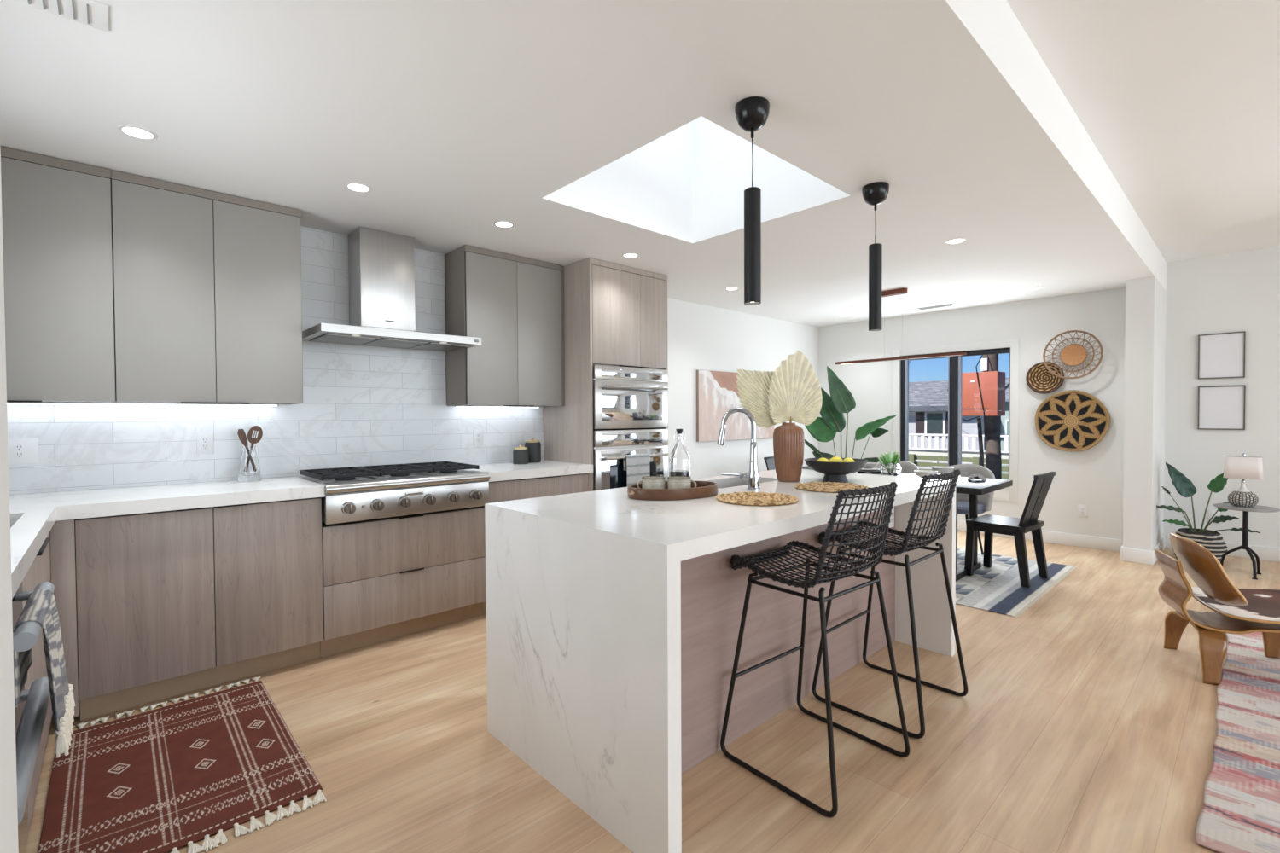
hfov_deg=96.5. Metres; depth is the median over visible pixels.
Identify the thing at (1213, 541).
plant pot
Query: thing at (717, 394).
canvas painting
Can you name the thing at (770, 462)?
dining chair
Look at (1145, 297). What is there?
column
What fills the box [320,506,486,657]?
base cabinet
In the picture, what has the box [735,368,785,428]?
palm
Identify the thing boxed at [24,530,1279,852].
floor
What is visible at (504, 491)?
base cabinet
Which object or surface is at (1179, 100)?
ceiling
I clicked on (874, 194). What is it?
pendant light
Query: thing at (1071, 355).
basket
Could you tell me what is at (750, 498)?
placemat
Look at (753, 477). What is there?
faucet
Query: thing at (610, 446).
wall oven
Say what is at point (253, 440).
slotted spoon
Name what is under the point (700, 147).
skylight
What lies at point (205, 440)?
receptacle
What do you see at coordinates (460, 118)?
ceiling
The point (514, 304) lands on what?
upper cabinet
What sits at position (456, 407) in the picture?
diffuser
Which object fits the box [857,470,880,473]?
dinner plate
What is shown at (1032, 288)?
recessed light
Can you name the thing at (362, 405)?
backsplash
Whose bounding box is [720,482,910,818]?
bar stool
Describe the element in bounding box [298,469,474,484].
cooktop
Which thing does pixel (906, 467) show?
tub chair
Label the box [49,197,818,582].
wall
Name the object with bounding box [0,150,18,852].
wall
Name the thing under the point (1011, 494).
trim
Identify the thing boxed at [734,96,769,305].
pendant light
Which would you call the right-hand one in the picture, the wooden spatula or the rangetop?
the rangetop
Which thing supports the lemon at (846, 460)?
in the footed bowl at (834, 472)
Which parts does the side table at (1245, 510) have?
leg, leg, leg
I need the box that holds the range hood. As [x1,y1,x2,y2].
[302,226,481,351]
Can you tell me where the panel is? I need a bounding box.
[680,506,895,774]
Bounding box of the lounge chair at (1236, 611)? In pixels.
[1153,531,1279,685]
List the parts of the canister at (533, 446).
lid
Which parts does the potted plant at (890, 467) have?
glass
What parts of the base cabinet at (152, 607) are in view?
door, door pull, door pull, door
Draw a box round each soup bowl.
[862,462,877,468]
[913,470,937,477]
[930,466,954,473]
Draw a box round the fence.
[908,453,1008,479]
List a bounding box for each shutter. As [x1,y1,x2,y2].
[915,412,925,433]
[946,412,948,434]
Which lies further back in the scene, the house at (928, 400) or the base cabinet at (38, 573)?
the house at (928, 400)
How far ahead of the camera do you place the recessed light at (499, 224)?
3.35 m
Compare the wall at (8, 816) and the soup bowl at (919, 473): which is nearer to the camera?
the wall at (8, 816)
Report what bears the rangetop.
in the countertop at (32, 516)
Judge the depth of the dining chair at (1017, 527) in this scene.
4.30 m
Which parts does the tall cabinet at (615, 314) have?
door, door pull, door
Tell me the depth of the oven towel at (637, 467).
4.27 m
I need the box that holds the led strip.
[6,401,279,406]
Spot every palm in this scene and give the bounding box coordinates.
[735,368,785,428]
[768,349,822,425]
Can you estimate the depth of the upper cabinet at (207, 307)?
2.82 m
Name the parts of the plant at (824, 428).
stem, stem, stem, stem, stem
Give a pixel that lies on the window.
(955, 363)
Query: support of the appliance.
on the floor
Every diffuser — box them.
[6,403,277,406]
[456,407,532,407]
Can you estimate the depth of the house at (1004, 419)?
16.21 m
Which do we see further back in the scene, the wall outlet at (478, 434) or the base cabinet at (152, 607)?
the wall outlet at (478, 434)
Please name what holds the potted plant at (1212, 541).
on the floor
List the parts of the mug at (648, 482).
handle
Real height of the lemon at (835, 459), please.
0.064 m
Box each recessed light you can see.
[117,124,157,139]
[344,182,372,191]
[493,221,514,227]
[622,252,639,257]
[725,286,738,290]
[945,238,965,244]
[1027,286,1043,289]
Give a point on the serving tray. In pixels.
(703, 489)
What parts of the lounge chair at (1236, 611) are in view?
leg, leg, backrest, seat, leg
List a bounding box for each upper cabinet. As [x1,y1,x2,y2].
[0,145,116,402]
[110,169,302,404]
[444,244,564,407]
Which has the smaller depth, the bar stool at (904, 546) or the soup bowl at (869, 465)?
the bar stool at (904, 546)
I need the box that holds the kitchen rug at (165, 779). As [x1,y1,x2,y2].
[37,676,326,852]
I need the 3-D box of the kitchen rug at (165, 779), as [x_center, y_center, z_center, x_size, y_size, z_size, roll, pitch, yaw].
[-1.684,1.221,2.095,0.688,0.015,1.228,-1,1,-43]
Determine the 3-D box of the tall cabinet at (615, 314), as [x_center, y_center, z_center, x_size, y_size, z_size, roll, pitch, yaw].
[-0.271,-0.019,4.584,0.788,2.390,0.631,-1,1,-43]
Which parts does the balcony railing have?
rail, rail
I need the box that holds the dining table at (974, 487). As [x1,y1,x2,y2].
[802,465,1012,581]
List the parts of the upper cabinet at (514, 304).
door, led strip, rail, door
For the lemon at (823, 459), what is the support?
in the footed bowl at (834, 472)
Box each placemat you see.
[715,491,798,506]
[794,481,867,493]
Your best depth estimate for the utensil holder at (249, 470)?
3.09 m
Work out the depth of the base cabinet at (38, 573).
1.86 m
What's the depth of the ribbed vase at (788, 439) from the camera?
2.93 m
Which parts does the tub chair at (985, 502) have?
seat, leg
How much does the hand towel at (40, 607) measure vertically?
0.319 m
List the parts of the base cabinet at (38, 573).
door pull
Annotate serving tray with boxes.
[627,481,717,500]
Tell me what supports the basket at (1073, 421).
attached to the wall at (1093, 477)
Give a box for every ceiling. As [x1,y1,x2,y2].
[0,0,1166,326]
[1006,0,1279,262]
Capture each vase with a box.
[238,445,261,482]
[773,422,804,482]
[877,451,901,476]
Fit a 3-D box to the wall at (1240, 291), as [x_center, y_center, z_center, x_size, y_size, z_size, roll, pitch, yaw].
[6.584,-0.170,3.625,0.150,2.660,4.793,-1,1,-43]
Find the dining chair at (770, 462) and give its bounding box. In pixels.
[763,456,775,470]
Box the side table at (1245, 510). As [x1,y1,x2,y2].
[1213,503,1279,579]
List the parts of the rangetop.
burner, knob, knob, burner, knob, control panel, knob, burner, knob, knob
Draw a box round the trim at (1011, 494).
[892,339,1018,502]
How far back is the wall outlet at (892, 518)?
3.13 m
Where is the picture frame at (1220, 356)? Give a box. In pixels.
[1198,331,1245,379]
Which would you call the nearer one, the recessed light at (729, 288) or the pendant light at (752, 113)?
the pendant light at (752, 113)
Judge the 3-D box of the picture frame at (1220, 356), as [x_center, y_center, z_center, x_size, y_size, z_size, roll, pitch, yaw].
[5.138,-0.625,5.050,0.023,0.400,0.292,-1,1,-43]
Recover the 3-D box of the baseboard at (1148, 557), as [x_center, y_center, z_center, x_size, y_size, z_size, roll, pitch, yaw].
[4.510,1.085,5.113,0.888,0.115,0.214,-1,1,-43]
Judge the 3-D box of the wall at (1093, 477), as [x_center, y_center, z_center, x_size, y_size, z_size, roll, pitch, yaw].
[3.414,-0.071,6.305,0.150,2.393,3.104,-1,1,-43]
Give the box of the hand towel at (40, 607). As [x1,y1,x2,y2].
[12,588,75,758]
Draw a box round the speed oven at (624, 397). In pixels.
[592,365,668,429]
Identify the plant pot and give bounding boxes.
[1170,528,1227,562]
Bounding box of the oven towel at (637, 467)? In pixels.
[623,453,649,487]
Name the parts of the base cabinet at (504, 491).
drawer, drawer pull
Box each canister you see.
[512,445,529,464]
[524,438,541,462]
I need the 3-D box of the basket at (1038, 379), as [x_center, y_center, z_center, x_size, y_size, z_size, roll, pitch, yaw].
[3.949,-0.476,5.568,0.037,0.312,0.312,-1,1,-43]
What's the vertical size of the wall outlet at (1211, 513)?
0.116 m
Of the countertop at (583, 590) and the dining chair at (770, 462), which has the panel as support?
the countertop at (583, 590)
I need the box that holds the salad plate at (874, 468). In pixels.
[860,467,879,471]
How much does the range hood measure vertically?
0.682 m
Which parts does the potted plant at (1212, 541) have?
stem, stem, stem, stem, stem, stem, stem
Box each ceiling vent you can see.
[11,0,108,32]
[914,302,957,309]
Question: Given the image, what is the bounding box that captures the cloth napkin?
[967,473,985,481]
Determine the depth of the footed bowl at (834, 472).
2.88 m
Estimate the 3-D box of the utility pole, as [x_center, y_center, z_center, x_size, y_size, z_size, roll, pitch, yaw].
[5.426,0.068,8.853,0.280,8.001,0.320,-1,1,-43]
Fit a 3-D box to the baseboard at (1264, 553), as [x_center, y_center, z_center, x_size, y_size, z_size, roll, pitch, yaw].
[6.535,1.103,3.586,0.016,0.115,4.777,-1,1,-43]
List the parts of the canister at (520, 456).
lid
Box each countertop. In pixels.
[9,459,593,599]
[484,469,955,852]
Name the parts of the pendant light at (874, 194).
cord, lamp shade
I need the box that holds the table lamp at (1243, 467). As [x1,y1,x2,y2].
[1222,453,1263,507]
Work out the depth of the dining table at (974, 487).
4.40 m
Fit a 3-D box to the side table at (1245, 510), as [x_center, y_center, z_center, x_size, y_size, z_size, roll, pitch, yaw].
[4.702,0.887,4.438,0.356,0.532,0.356,-1,1,-43]
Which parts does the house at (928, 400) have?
pane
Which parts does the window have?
sash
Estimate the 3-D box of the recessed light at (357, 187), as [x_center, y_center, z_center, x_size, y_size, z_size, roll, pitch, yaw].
[-1.384,-1.176,2.811,0.120,0.004,0.120,-1,1,-43]
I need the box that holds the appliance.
[11,581,54,852]
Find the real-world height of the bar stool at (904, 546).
1.024 m
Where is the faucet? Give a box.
[716,407,760,489]
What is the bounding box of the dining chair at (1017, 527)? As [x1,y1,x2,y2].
[964,471,1055,587]
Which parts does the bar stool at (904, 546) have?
sled leg, seat frame, sled leg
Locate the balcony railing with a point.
(922, 450)
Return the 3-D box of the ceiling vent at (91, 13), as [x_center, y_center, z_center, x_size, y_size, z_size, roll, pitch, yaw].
[-1.615,-1.148,1.514,0.300,0.010,0.140,-1,1,-43]
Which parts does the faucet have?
lever, spout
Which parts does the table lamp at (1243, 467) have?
lamp shade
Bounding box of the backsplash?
[6,226,543,494]
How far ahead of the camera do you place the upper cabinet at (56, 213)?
2.48 m
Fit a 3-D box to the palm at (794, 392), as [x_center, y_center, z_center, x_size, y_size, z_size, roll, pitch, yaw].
[0.807,-0.106,2.970,0.284,0.584,0.037,0,1,2]
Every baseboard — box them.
[957,520,1122,552]
[1120,535,1165,565]
[1165,535,1279,562]
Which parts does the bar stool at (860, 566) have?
sled leg, seat frame, sled leg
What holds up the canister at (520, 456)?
on the countertop at (32, 516)
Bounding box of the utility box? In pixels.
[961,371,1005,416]
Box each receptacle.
[13,443,24,458]
[201,436,209,449]
[476,433,480,442]
[890,511,893,523]
[1080,507,1084,514]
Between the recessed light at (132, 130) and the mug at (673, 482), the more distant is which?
the mug at (673, 482)
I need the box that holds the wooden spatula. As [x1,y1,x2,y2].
[237,429,247,446]
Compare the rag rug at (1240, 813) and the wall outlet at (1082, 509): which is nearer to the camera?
the rag rug at (1240, 813)
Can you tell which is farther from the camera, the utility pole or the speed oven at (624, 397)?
the utility pole
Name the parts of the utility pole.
sign plate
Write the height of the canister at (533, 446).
0.180 m
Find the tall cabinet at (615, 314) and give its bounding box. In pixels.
[543,257,668,491]
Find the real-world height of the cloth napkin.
0.042 m
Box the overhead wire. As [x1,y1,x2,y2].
[975,354,994,424]
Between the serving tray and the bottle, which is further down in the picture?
the serving tray
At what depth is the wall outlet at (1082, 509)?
5.38 m
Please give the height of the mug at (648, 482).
0.066 m
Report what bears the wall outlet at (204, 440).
attached to the backsplash
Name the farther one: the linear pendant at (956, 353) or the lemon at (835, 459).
the linear pendant at (956, 353)
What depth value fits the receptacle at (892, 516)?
3.12 m
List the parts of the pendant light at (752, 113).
lamp shade, cord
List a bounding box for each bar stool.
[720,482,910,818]
[811,469,968,738]
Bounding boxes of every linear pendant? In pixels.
[835,335,966,364]
[881,288,907,296]
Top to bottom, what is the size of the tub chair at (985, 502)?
0.791 m
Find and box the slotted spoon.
[247,425,262,445]
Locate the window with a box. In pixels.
[900,348,1010,480]
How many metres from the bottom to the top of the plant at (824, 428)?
1.829 m
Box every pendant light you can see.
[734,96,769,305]
[861,181,889,331]
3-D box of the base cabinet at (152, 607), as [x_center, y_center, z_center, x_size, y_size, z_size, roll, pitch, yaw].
[-2.189,0.790,2.825,0.970,0.856,0.629,-1,1,-43]
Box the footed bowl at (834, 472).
[803,457,867,482]
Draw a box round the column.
[1122,276,1166,551]
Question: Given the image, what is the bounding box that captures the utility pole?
[977,354,1001,479]
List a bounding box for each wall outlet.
[7,437,38,464]
[196,432,213,453]
[473,430,482,445]
[888,506,894,528]
[1077,504,1087,517]
[1208,510,1220,523]
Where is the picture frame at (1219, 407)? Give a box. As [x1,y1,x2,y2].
[1197,384,1245,430]
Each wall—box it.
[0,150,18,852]
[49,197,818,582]
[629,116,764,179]
[818,287,1125,540]
[1163,245,1279,548]
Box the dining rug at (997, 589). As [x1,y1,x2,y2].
[955,548,1076,617]
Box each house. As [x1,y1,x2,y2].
[908,378,1009,469]
[1000,386,1009,480]
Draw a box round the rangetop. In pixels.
[298,461,489,524]
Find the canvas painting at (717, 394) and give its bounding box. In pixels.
[696,369,774,442]
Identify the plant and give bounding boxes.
[804,366,896,463]
[1156,462,1260,562]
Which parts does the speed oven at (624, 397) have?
control panel, door glass, handle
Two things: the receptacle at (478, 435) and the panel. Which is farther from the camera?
the receptacle at (478, 435)
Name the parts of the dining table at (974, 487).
leg, leg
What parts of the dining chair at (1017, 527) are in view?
leg, leg, seat, leg, leg, rail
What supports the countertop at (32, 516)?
on the base cabinet at (152, 607)
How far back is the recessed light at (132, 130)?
2.25 m
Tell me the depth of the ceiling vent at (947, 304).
5.95 m
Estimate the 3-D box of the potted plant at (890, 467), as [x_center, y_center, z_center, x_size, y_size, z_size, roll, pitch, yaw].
[2.133,0.316,4.888,0.190,0.213,0.272,0,1,22]
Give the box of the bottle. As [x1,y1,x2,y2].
[669,429,690,477]
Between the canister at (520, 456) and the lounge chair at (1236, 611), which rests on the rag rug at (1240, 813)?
the lounge chair at (1236, 611)
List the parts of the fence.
post, post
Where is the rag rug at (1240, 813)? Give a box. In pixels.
[1196,632,1279,852]
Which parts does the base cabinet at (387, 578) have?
drawer, drawer, drawer pull, drawer pull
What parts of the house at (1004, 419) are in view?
pane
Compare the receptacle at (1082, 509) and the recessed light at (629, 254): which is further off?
the receptacle at (1082, 509)
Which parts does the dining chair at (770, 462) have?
rail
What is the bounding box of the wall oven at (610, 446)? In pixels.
[593,428,668,490]
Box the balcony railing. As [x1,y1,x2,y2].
[908,433,1008,465]
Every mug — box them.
[636,476,665,488]
[667,476,696,488]
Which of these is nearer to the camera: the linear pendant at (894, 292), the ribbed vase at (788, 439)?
the ribbed vase at (788, 439)
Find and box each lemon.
[816,457,829,461]
[830,456,843,462]
[843,457,854,462]
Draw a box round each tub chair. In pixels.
[874,460,919,473]
[949,464,994,554]
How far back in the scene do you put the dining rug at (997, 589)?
4.20 m
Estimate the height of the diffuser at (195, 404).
0.004 m
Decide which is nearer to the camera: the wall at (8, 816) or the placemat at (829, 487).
the wall at (8, 816)
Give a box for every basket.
[1025,361,1064,394]
[1034,389,1110,452]
[1042,330,1103,378]
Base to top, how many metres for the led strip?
0.012 m
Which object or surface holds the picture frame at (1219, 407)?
attached to the wall at (1240, 291)
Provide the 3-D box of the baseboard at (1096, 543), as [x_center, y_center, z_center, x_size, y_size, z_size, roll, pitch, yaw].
[3.355,1.069,6.275,0.016,0.115,3.092,-1,1,-43]
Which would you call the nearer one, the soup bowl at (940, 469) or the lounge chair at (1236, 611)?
the lounge chair at (1236, 611)
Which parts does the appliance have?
handle, handle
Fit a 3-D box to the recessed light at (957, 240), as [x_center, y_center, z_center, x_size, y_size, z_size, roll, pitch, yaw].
[2.060,-1.210,3.730,0.120,0.004,0.120,-1,1,-43]
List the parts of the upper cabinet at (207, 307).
door, door pull, rail, door pull, door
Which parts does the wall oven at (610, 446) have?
control panel, door glass, handle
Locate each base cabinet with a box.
[22,533,52,830]
[49,497,323,721]
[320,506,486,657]
[482,472,590,616]
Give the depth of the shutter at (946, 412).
16.71 m
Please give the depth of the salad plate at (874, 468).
5.16 m
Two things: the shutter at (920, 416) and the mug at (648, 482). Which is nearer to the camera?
the mug at (648, 482)
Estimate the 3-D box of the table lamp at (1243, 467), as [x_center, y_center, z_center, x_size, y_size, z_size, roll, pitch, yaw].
[4.689,0.411,4.440,0.167,0.415,0.216,-1,1,-43]
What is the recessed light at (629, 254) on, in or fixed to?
in the ceiling at (460, 118)

